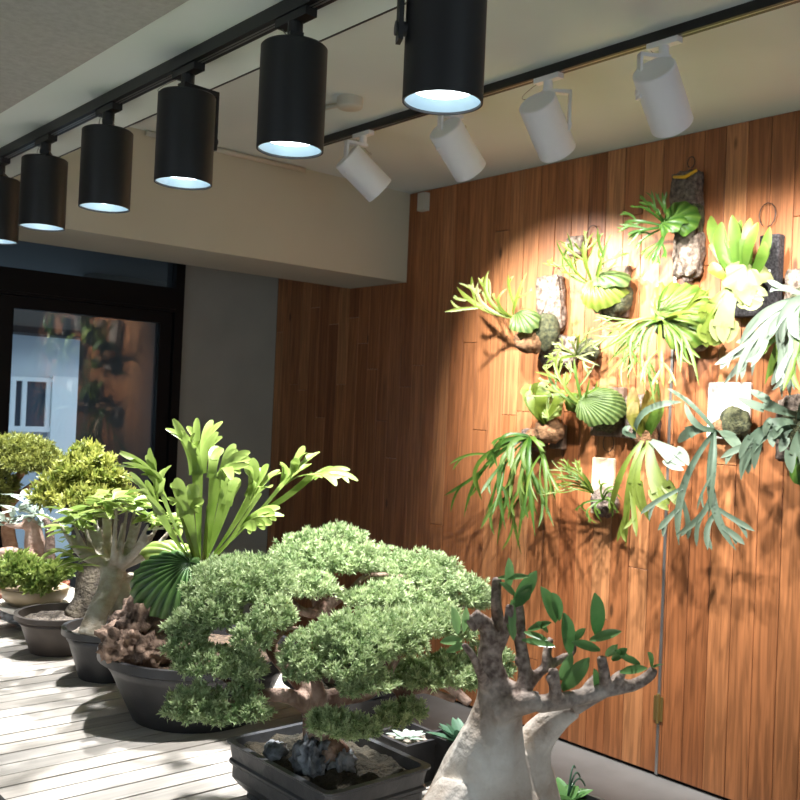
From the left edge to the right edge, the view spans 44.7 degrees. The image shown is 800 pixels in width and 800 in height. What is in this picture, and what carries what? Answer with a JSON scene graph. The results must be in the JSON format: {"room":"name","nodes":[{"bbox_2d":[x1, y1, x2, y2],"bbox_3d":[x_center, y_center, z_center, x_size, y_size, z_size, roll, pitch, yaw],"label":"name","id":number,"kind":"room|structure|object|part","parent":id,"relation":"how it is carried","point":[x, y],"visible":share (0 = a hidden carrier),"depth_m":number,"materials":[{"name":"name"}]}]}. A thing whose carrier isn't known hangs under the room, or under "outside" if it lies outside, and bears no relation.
{"room":"plant shop","nodes":[
{"label":"plant shop","id":0,"kind":"room"},
{"bbox_2d":[0,583,68,607],"bbox_3d":[-0.987,0.528,2.631,0.176,0.047,0.176,3,-1,-41],"label":"pot","id":1,"kind":"object","parent":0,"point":[12,597],"depth_m":2.57,"materials":[{"name":"beige ceramic"}]},
{"bbox_2d":[13,602,71,656],"bbox_3d":[-0.835,0.568,2.396,0.222,0.095,0.222,3,-1,-41],"label":"pot","id":2,"kind":"object","parent":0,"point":[41,624],"depth_m":2.32,"materials":[{"name":"grey ceramic"}]},
{"bbox_2d":[61,615,115,683],"bbox_3d":[-0.651,0.565,2.198,0.222,0.112,0.222,3,-1,-41],"label":"pot","id":3,"kind":"object","parent":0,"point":[83,643],"depth_m":2.12,"materials":[{"name":"grey ceramic"}]},
{"bbox_2d":[0,0,187,112],"bbox_3d":[-1.018,-1.101,0.357,3.037,0.478,6.110,3,-1,-41],"label":"ceiling","id":4,"kind":"structure","parent":0,"point":[42,41],"depth_m":2.19,"materials":[{"name":"grey paint"}]},
{"bbox_2d":[97,625,295,733],"bbox_3d":[-0.406,0.561,1.954,0.392,0.135,0.392,3,-1,-41],"label":"pot","id":5,"kind":"object","parent":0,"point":[143,681],"depth_m":1.82,"materials":[{"name":"grey ceramic"}]},
{"bbox_2d":[0,0,405,177],"bbox_3d":[0.255,-1.037,1.456,0.322,0.470,6.110,3,-1,-41],"label":"ceiling panel","id":6,"kind":"object","parent":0,"point":[192,23],"depth_m":2.37,"materials":[{"name":"white paint"}]},
{"bbox_2d":[0,0,336,158],"bbox_3d":[0.058,-0.791,1.668,0.036,0.032,5.480,3,-1,-41],"label":"track","id":7,"kind":"object","parent":6,"relation":"attached to","point":[261,24],"visible":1,"depth_m":2.37,"materials":[{"name":"black metal"}]},
{"bbox_2d":[0,157,19,244],"bbox_3d":[-1.369,-0.677,3.314,0.136,0.278,0.148,3,-1,-41],"label":"track spotlight","id":8,"kind":"object","parent":7,"relation":"hanging from","point":[9,187],"visible":0.97,"depth_m":3.27,"materials":[{"name":"black metal"}]},
{"bbox_3d":[-1.360,-0.787,3.311,0.032,0.023,0.032,3,-1,-41],"label":"stem","id":9,"kind":"part","parent":8,"relation":"part of","materials":[{"name":"black metal"}]},
{"bbox_2d":[18,133,67,231],"bbox_3d":[-1.101,-0.670,3.004,0.136,0.278,0.148,3,-1,-41],"label":"track spotlight","id":10,"kind":"object","parent":7,"relation":"hanging from","point":[44,176],"visible":1,"depth_m":2.94,"materials":[{"name":"black metal"}]},
{"bbox_3d":[-1.093,-0.779,3.000,0.032,0.023,0.032,3,-1,-41],"label":"stem","id":11,"kind":"part","parent":10,"relation":"part of","materials":[{"name":"black metal"}]},
{"bbox_2d":[78,101,133,212],"bbox_3d":[-0.804,-0.662,2.659,0.136,0.278,0.148,3,-1,-41],"label":"track spotlight","id":12,"kind":"object","parent":7,"relation":"attached to","point":[106,155],"visible":1,"depth_m":2.60,"materials":[{"name":"black metal"}]},
{"bbox_3d":[-0.796,-0.771,2.656,0.032,0.023,0.032,3,-1,-41],"label":"stem","id":13,"kind":"part","parent":12,"relation":"part of","materials":[{"name":"black metal"}]},
{"bbox_2d":[154,60,219,189],"bbox_3d":[-0.510,-0.654,2.318,0.137,0.278,0.138,2,-1,0],"label":"track spotlight","id":14,"kind":"object","parent":7,"relation":"hanging from","point":[186,143],"visible":1,"depth_m":2.26,"materials":[{"name":"black metal"}]},
{"bbox_3d":[-0.505,-0.763,2.319,0.032,0.023,0.032,3,-1,-41],"label":"stem","id":15,"kind":"part","parent":14,"relation":"part of","materials":[{"name":"black metal"}]},
{"bbox_2d":[256,5,327,158],"bbox_3d":[-0.219,-0.646,1.978,0.138,0.278,0.136,2,-1,26],"label":"track spotlight","id":16,"kind":"object","parent":7,"relation":"hanging from","point":[293,65],"visible":1,"depth_m":1.92,"materials":[{"name":"black metal"}]},
{"bbox_3d":[-0.213,-0.755,1.979,0.032,0.023,0.032,3,-1,-41],"label":"stem","id":17,"kind":"part","parent":16,"relation":"part of","materials":[{"name":"black metal"}]},
{"bbox_2d":[394,0,486,114],"bbox_3d":[0.072,-0.638,1.631,0.148,0.278,0.136,3,-1,-41],"label":"track spotlight","id":18,"kind":"object","parent":7,"relation":"hanging from","point":[445,40],"visible":1,"depth_m":1.58,"materials":[{"name":"black metal"}]},
{"bbox_3d":[0.003,-0.619,1.621,0.022,0.024,0.024,3,-1,-11],"label":"pivot knob","id":19,"kind":"part","parent":18,"relation":"part of","materials":[{"name":"black metal"}]},
{"bbox_2d":[11,2,405,177],"bbox_3d":[0.378,-1.015,1.562,0.006,0.441,6.110,3,-1,-41],"label":"trim","id":20,"kind":"structure","parent":6,"relation":"attached to","point":[394,8],"depth_m":2.40,"materials":[{"name":"black metal"}]},
{"bbox_2d":[14,127,409,288],"bbox_3d":[-2.221,-1.053,3.686,5.565,0.590,0.500,3,-1,-41],"label":"soffit","id":21,"kind":"structure","parent":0,"point":[255,218],"depth_m":4.71,"materials":[{"name":"beige paint"}]},
{"bbox_2d":[175,265,278,624],"bbox_3d":[-1.122,0.157,6.073,0.689,2.645,0.120,3,-1,-41],"label":"wall","id":22,"kind":"structure","parent":0,"point":[230,319],"depth_m":6.05,"materials":[{"name":"grey paint"}]},
{"bbox_2d":[0,262,185,547],"bbox_3d":[-3.152,0.049,4.246,4.776,2.645,0.135,3,-1,-41],"label":"window frame","id":23,"kind":"structure","parent":22,"relation":"in","point":[22,289],"depth_m":5.56,"materials":[{"name":"black metal"}]},
{"bbox_3d":[-1.779,0.416,5.434,0.843,1.776,0.010,3,-1,-41],"label":"glass pane","id":24,"kind":"part","parent":23,"relation":"part of","materials":[{"name":"clear glass"}]},
{"bbox_2d":[226,722,430,799],"bbox_3d":[-0.116,0.590,1.505,0.200,0.090,0.279,3,-1,-41],"label":"pot","id":25,"kind":"object","parent":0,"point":[376,770],"depth_m":1.46,"materials":[{"name":"ceramic"}]},
{"bbox_2d":[282,664,405,731],"bbox_3d":[-0.108,0.590,1.920,0.252,0.100,0.252,3,-1,-41],"label":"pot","id":26,"kind":"object","parent":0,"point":[366,706],"depth_m":1.83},
{"bbox_2d":[130,0,799,193],"bbox_3d":[0.816,-1.175,2.853,2.335,0.100,7.500,3,-1,-41],"label":"ceiling","id":27,"kind":"structure","parent":0,"point":[748,69],"depth_m":3.46,"materials":[{"name":"white paint"}]},
{"bbox_2d":[145,130,305,172],"bbox_3d":[-0.794,-1.158,4.555,0.850,0.024,0.024,3,-1,-41],"label":"conduit pipe","id":28,"kind":"object","parent":27,"relation":"attached to","point":[147,133],"visible":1,"depth_m":4.63,"materials":[{"name":"beige plastic"}]},
{"bbox_2d":[325,94,362,111],"bbox_3d":[-0.229,-1.138,3.770,0.100,0.040,0.213,3,-1,-41],"label":"ceiling sensor","id":29,"kind":"object","parent":27,"relation":"attached to","point":[345,102],"visible":0.94,"depth_m":3.70,"materials":[{"name":"beige plastic"}]},
{"bbox_2d":[324,0,799,145],"bbox_3d":[0.718,-1.111,3.067,0.034,0.032,3.350,3,-1,-41],"label":"track","id":30,"kind":"object","parent":27,"relation":"attached to","point":[755,7],"visible":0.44,"depth_m":3.11,"materials":[{"name":"black metal"}]},
{"bbox_2d":[336,129,390,201],"bbox_3d":[-0.151,-0.978,4.080,0.236,0.285,0.133,3,-1,-24],"label":"track spotlight","id":31,"kind":"object","parent":30,"relation":"hanging from","point":[356,166],"visible":1,"depth_m":4.03,"materials":[{"name":"white metal"}]},
{"bbox_3d":[-0.155,-1.089,4.078,0.032,0.028,0.032,3,-1,-41],"label":"stem","id":32,"kind":"part","parent":31,"relation":"part of","materials":[{"name":"white metal"}]},
{"bbox_2d":[430,114,485,181],"bbox_3d":[0.218,-0.967,3.651,0.235,0.286,0.142,3,-1,-41],"label":"track spotlight","id":33,"kind":"object","parent":30,"relation":"hanging from","point":[450,137],"visible":0.93,"depth_m":3.60,"materials":[{"name":"white metal"}]},
{"bbox_2d":[519,71,575,162],"bbox_3d":[0.505,-0.959,3.318,0.234,0.287,0.159,3,-1,-41],"label":"track spotlight","id":34,"kind":"object","parent":30,"relation":"hanging from","point":[543,117],"visible":1,"depth_m":3.28,"materials":[{"name":"white metal"}]},
{"bbox_3d":[0.504,-1.071,3.313,0.032,0.028,0.032,3,-1,-41],"label":"stem","id":35,"kind":"part","parent":34,"relation":"part of","materials":[{"name":"white metal"}]},
{"bbox_2d":[633,35,693,137],"bbox_3d":[0.805,-0.952,2.970,0.132,0.286,0.236,2,-1,37],"label":"track spotlight","id":36,"kind":"object","parent":30,"relation":"hanging from","point":[660,90],"visible":1,"depth_m":2.93,"materials":[{"name":"white metal"}]},
{"bbox_3d":[0.804,-1.062,2.964,0.032,0.028,0.032,3,-1,-41],"label":"stem","id":37,"kind":"part","parent":36,"relation":"part of","materials":[{"name":"white metal"}]},
{"bbox_2d":[300,648,723,799],"bbox_3d":[-0.572,1.499,1.720,5.700,0.100,7.500,3,-1,-41],"label":"floor","id":38,"kind":"structure","parent":0,"point":[608,778],"depth_m":4.01,"materials":[{"name":"concrete"}]},
{"bbox_2d":[0,585,431,799],"bbox_3d":[-0.855,1.025,2.001,1.200,0.830,3.412,3,-1,-41],"label":"bench","id":39,"kind":"object","parent":38,"relation":"on","point":[64,736],"visible":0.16,"depth_m":1.76,"materials":[{"name":"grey wood"}]},
{"bbox_2d":[0,431,64,559],"bbox_3d":[-1.244,0.354,3.200,0.309,0.509,0.307,3,-1,-14],"label":"bonsai","id":40,"kind":"object","parent":39,"relation":"on","point":[21,454],"visible":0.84,"depth_m":3.14,"materials":[{"name":"plant"}]},
{"bbox_2d":[0,489,69,584],"bbox_3d":[-1.124,0.439,2.946,0.241,0.343,0.249,3,-1,-41],"label":"leaf plant","id":41,"kind":"object","parent":39,"relation":"on","point":[34,538],"visible":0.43,"depth_m":2.92,"materials":[{"name":"green plant"}]},
{"bbox_2d":[0,546,75,626],"bbox_3d":[-0.979,0.502,2.599,0.231,0.207,0.257,3,-1,-41],"label":"bonsai","id":42,"kind":"object","parent":39,"relation":"on","point":[25,580],"visible":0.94,"depth_m":2.55,"materials":[{"name":"plant"}]},
{"bbox_2d":[13,436,141,656],"bbox_3d":[-0.823,0.352,2.448,0.249,0.529,0.317,2,-1,19],"label":"bonsai","id":43,"kind":"object","parent":39,"relation":"on","point":[82,472],"visible":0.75,"depth_m":2.42,"materials":[{"name":"green plant"}]},
{"bbox_2d":[34,488,182,683],"bbox_3d":[-0.637,0.407,2.128,0.306,0.428,0.341,3,-1,-41],"label":"bonsai","id":44,"kind":"object","parent":39,"relation":"on","point":[112,557],"visible":0.73,"depth_m":2.13,"materials":[{"name":"plant"}]},
{"bbox_2d":[94,418,357,733],"bbox_3d":[-0.387,0.334,1.958,0.482,0.590,0.403,3,-1,-41],"label":"fern","id":45,"kind":"object","parent":39,"relation":"on","point":[129,644],"visible":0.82,"depth_m":1.84,"materials":[{"name":"green plant"}]},
{"bbox_3d":[-0.382,0.266,1.888,0.130,0.123,0.076,3,-1,-41],"label":"stem","id":46,"kind":"part","parent":45,"relation":"part of","materials":[{"name":"green plant"}]},
{"bbox_2d":[155,549,479,799],"bbox_3d":[-0.116,0.439,1.508,0.491,0.392,0.322,2,-1,9],"label":"bonsai","id":47,"kind":"object","parent":39,"relation":"on","point":[323,756],"visible":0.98,"depth_m":1.45,"materials":[{"name":"plant"}]},
{"bbox_2d":[268,518,517,731],"bbox_3d":[-0.019,0.443,1.903,0.542,0.402,0.315,3,-1,-9],"label":"bonsai","id":48,"kind":"object","parent":39,"relation":"on","point":[323,551],"visible":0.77,"depth_m":1.86,"materials":[{"name":"plant"}]},
{"bbox_2d":[373,723,436,782],"bbox_3d":[0.014,0.604,1.653,0.092,0.076,0.092,3,-1,-41],"label":"succulent pot","id":49,"kind":"object","parent":39,"relation":"on","point":[411,740],"visible":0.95,"depth_m":1.64,"materials":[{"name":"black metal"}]},
{"bbox_2d":[425,717,464,776],"bbox_3d":[0.106,0.595,1.636,0.119,0.102,0.105,3,-1,-41],"label":"succulent pot","id":50,"kind":"object","parent":39,"relation":"on","point":[445,736],"visible":0.31,"depth_m":1.64,"materials":[{"name":"plant"}]},
{"bbox_2d":[422,558,662,799],"bbox_3d":[0.143,0.421,1.265,0.262,0.443,0.308,3,-1,-41],"label":"bonsai","id":51,"kind":"object","parent":39,"relation":"on","point":[493,756],"visible":1,"depth_m":1.23,"materials":[{"name":"plant"}]},
{"bbox_2d":[556,765,604,799],"bbox_3d":[0.242,0.594,1.417,0.096,0.109,0.089,3,-1,-41],"label":"succulent pot","id":52,"kind":"object","parent":39,"relation":"on","point":[569,791],"visible":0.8,"depth_m":1.43,"materials":[{"name":"plant"}]},
{"bbox_3d":[0.239,0.614,1.415,0.088,0.070,0.088,3,-1,-41],"label":"pot","id":53,"kind":"part","parent":52,"relation":"part of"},
{"bbox_2d":[264,110,799,799],"bbox_3d":[1.589,0.240,3.552,0.130,2.645,7.500,3,-1,-41],"label":"wall","id":54,"kind":"structure","parent":0,"point":[391,387],"depth_m":4.36,"materials":[{"name":"brown wood"}]},
{"bbox_2d":[417,192,429,211],"bbox_3d":[0.125,-1.059,5.200,0.037,0.095,0.060,3,-1,-41],"label":"junction box","id":55,"kind":"object","parent":54,"relation":"attached to","point":[423,202],"visible":1,"depth_m":5.18,"materials":[{"name":"beige plastic"}]},
{"bbox_3d":[0.112,-1.059,5.189,0.003,0.081,0.048,3,-1,-41],"label":"lid","id":56,"kind":"part","parent":55,"relation":"part of","materials":[{"name":"beige plastic"}]},
{"bbox_2d":[444,427,558,551],"bbox_3d":[0.478,0.411,4.508,0.319,0.583,0.795,3,-1,-29],"label":"fern","id":57,"kind":"object","parent":54,"relation":"attached to","point":[529,442],"visible":0.94,"depth_m":4.41,"materials":[{"name":"green plant"}]},
{"bbox_2d":[445,267,566,353],"bbox_3d":[0.485,-0.419,4.510,0.561,0.414,0.241,2,-1,27],"label":"fern","id":58,"kind":"object","parent":54,"relation":"attached to","point":[537,331],"visible":0.99,"depth_m":4.42,"materials":[{"name":"green plant"}]},
{"bbox_2d":[520,380,566,449],"bbox_3d":[0.678,0.067,4.364,0.195,0.308,0.274,3,-1,-41],"label":"fern","id":59,"kind":"object","parent":54,"relation":"attached to","point":[549,429],"visible":0.94,"depth_m":4.34,"materials":[{"name":"green plant"}]},
{"bbox_2d":[538,327,601,371],"bbox_3d":[0.740,-0.215,4.309,0.202,0.196,0.457,3,-1,-41],"label":"fern","id":60,"kind":"object","parent":54,"relation":"attached to","point":[571,349],"visible":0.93,"depth_m":4.26,"materials":[{"name":"green plant"}]},
{"bbox_2d":[526,350,626,436],"bbox_3d":[0.777,-0.030,4.227,0.442,0.368,0.216,2,-1,30],"label":"fern","id":61,"kind":"object","parent":54,"relation":"attached to","point":[603,409],"visible":1,"depth_m":4.15,"materials":[{"name":"green plant"}]},
{"bbox_2d":[541,437,621,522],"bbox_3d":[0.786,0.332,4.201,0.426,0.381,0.226,2,-1,35],"label":"fern","id":62,"kind":"object","parent":54,"relation":"attached to","point":[601,486],"visible":0.94,"depth_m":4.18,"materials":[{"name":"green plant"}]},
{"bbox_2d":[543,225,633,318],"bbox_3d":[0.826,-0.566,4.216,0.275,0.435,0.408,3,-1,-41],"label":"fern","id":63,"kind":"object","parent":54,"relation":"attached to","point":[609,293],"visible":0.99,"depth_m":4.13,"materials":[{"name":"green plant"}]},
{"bbox_2d":[581,281,711,406],"bbox_3d":[0.957,-0.228,3.872,0.542,0.516,0.359,2,-1,20],"label":"fern","id":64,"kind":"object","parent":54,"relation":"attached to","point":[675,319],"visible":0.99,"depth_m":3.84,"materials":[{"name":"green plant"}]},
{"bbox_2d":[609,386,689,545],"bbox_3d":[0.983,0.273,3.931,0.206,0.660,0.453,2,-1,-5],"label":"fern","id":65,"kind":"object","parent":54,"relation":"attached to","point":[642,420],"visible":0.98,"depth_m":3.90,"materials":[{"name":"green plant"}]},
{"bbox_2d":[617,156,705,282],"bbox_3d":[1.060,-0.739,3.898,0.349,0.521,0.199,3,-1,-13],"label":"fern","id":66,"kind":"object","parent":54,"relation":"attached to","point":[684,218],"visible":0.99,"depth_m":3.89,"materials":[{"name":"green plant"}]},
{"bbox_3d":[1.167,-0.497,3.941,0.046,0.048,0.053,3,-1,-41],"label":"bark knob","id":67,"kind":"part","parent":66,"relation":"part of","materials":[{"name":"brown wood"}]},
{"bbox_2d":[653,277,676,774],"bbox_3d":[1.096,0.468,4.006,0.025,2.140,0.044,3,-1,-41],"label":"trim","id":68,"kind":"structure","parent":54,"relation":"attached to","point":[658,700],"depth_m":4.00,"materials":[{"name":"silver metal"}]},
{"bbox_2d":[640,382,754,549],"bbox_3d":[1.160,0.242,3.743,0.408,0.633,0.278,2,-1,22],"label":"fern","id":69,"kind":"object","parent":54,"relation":"attached to","point":[729,419],"visible":0.99,"depth_m":3.72,"materials":[{"name":"green plant"}]},
{"bbox_2d":[697,202,784,346],"bbox_3d":[1.292,-0.477,3.652,0.242,0.564,0.272,3,-1,-41],"label":"fern","id":70,"kind":"object","parent":54,"relation":"attached to","point":[746,292],"visible":0.92,"depth_m":3.61,"materials":[{"name":"green plant"}]},
{"bbox_2d":[714,268,799,396],"bbox_3d":[1.393,-0.251,3.447,0.343,0.493,0.484,3,-1,-41],"label":"fern","id":71,"kind":"object","parent":54,"relation":"attached to","point":[785,323],"visible":1,"depth_m":3.43,"materials":[{"name":"green plant"}]},
{"bbox_2d":[721,389,799,484],"bbox_3d":[1.386,0.131,3.481,0.276,0.358,0.415,3,-1,-41],"label":"fern","id":72,"kind":"object","parent":54,"relation":"attached to","point":[782,431],"visible":1,"depth_m":3.48,"materials":[{"name":"green plant"}]},
{"label":"outside","id":73,"kind":"structure","parent":0,"visible":0},
{"bbox_3d":[-4.502,1.445,8.961,13.000,0.100,8.600,3,-1,-41],"label":"ground","id":74,"kind":"structure","parent":73,"visible":0},
{"bbox_2d":[8,309,80,555],"bbox_3d":[-5.051,-1.259,7.466,8.000,5.220,0.650,3,-1,-41],"label":"building","id":75,"kind":"structure","parent":74,"relation":"on","point":[45,345],"depth_m":8.98,"materials":[{"name":"blue"}]},
{"bbox_3d":[-3.129,0.619,9.133,0.355,1.671,0.100,3,-1,-41],"label":"shutter door","id":76,"kind":"part","parent":75,"relation":"part of","materials":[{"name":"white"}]},
{"bbox_2d":[69,273,166,587],"bbox_3d":[-1.264,-0.100,7.357,2.319,3.220,0.200,3,-1,-41],"label":"window glass","id":77,"kind":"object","parent":74,"relation":"on","point":[116,356],"depth_m":6.66,"materials":[{"name":"grey"}]},
{"bbox_2d":[0,240,167,281],"bbox_3d":[-3.312,-0.982,5.433,8.000,0.120,1.810,3,-1,-41],"label":"canopy","id":78,"kind":"object","parent":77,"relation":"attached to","point":[23,255],"depth_m":6.06,"materials":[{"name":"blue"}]}
]}

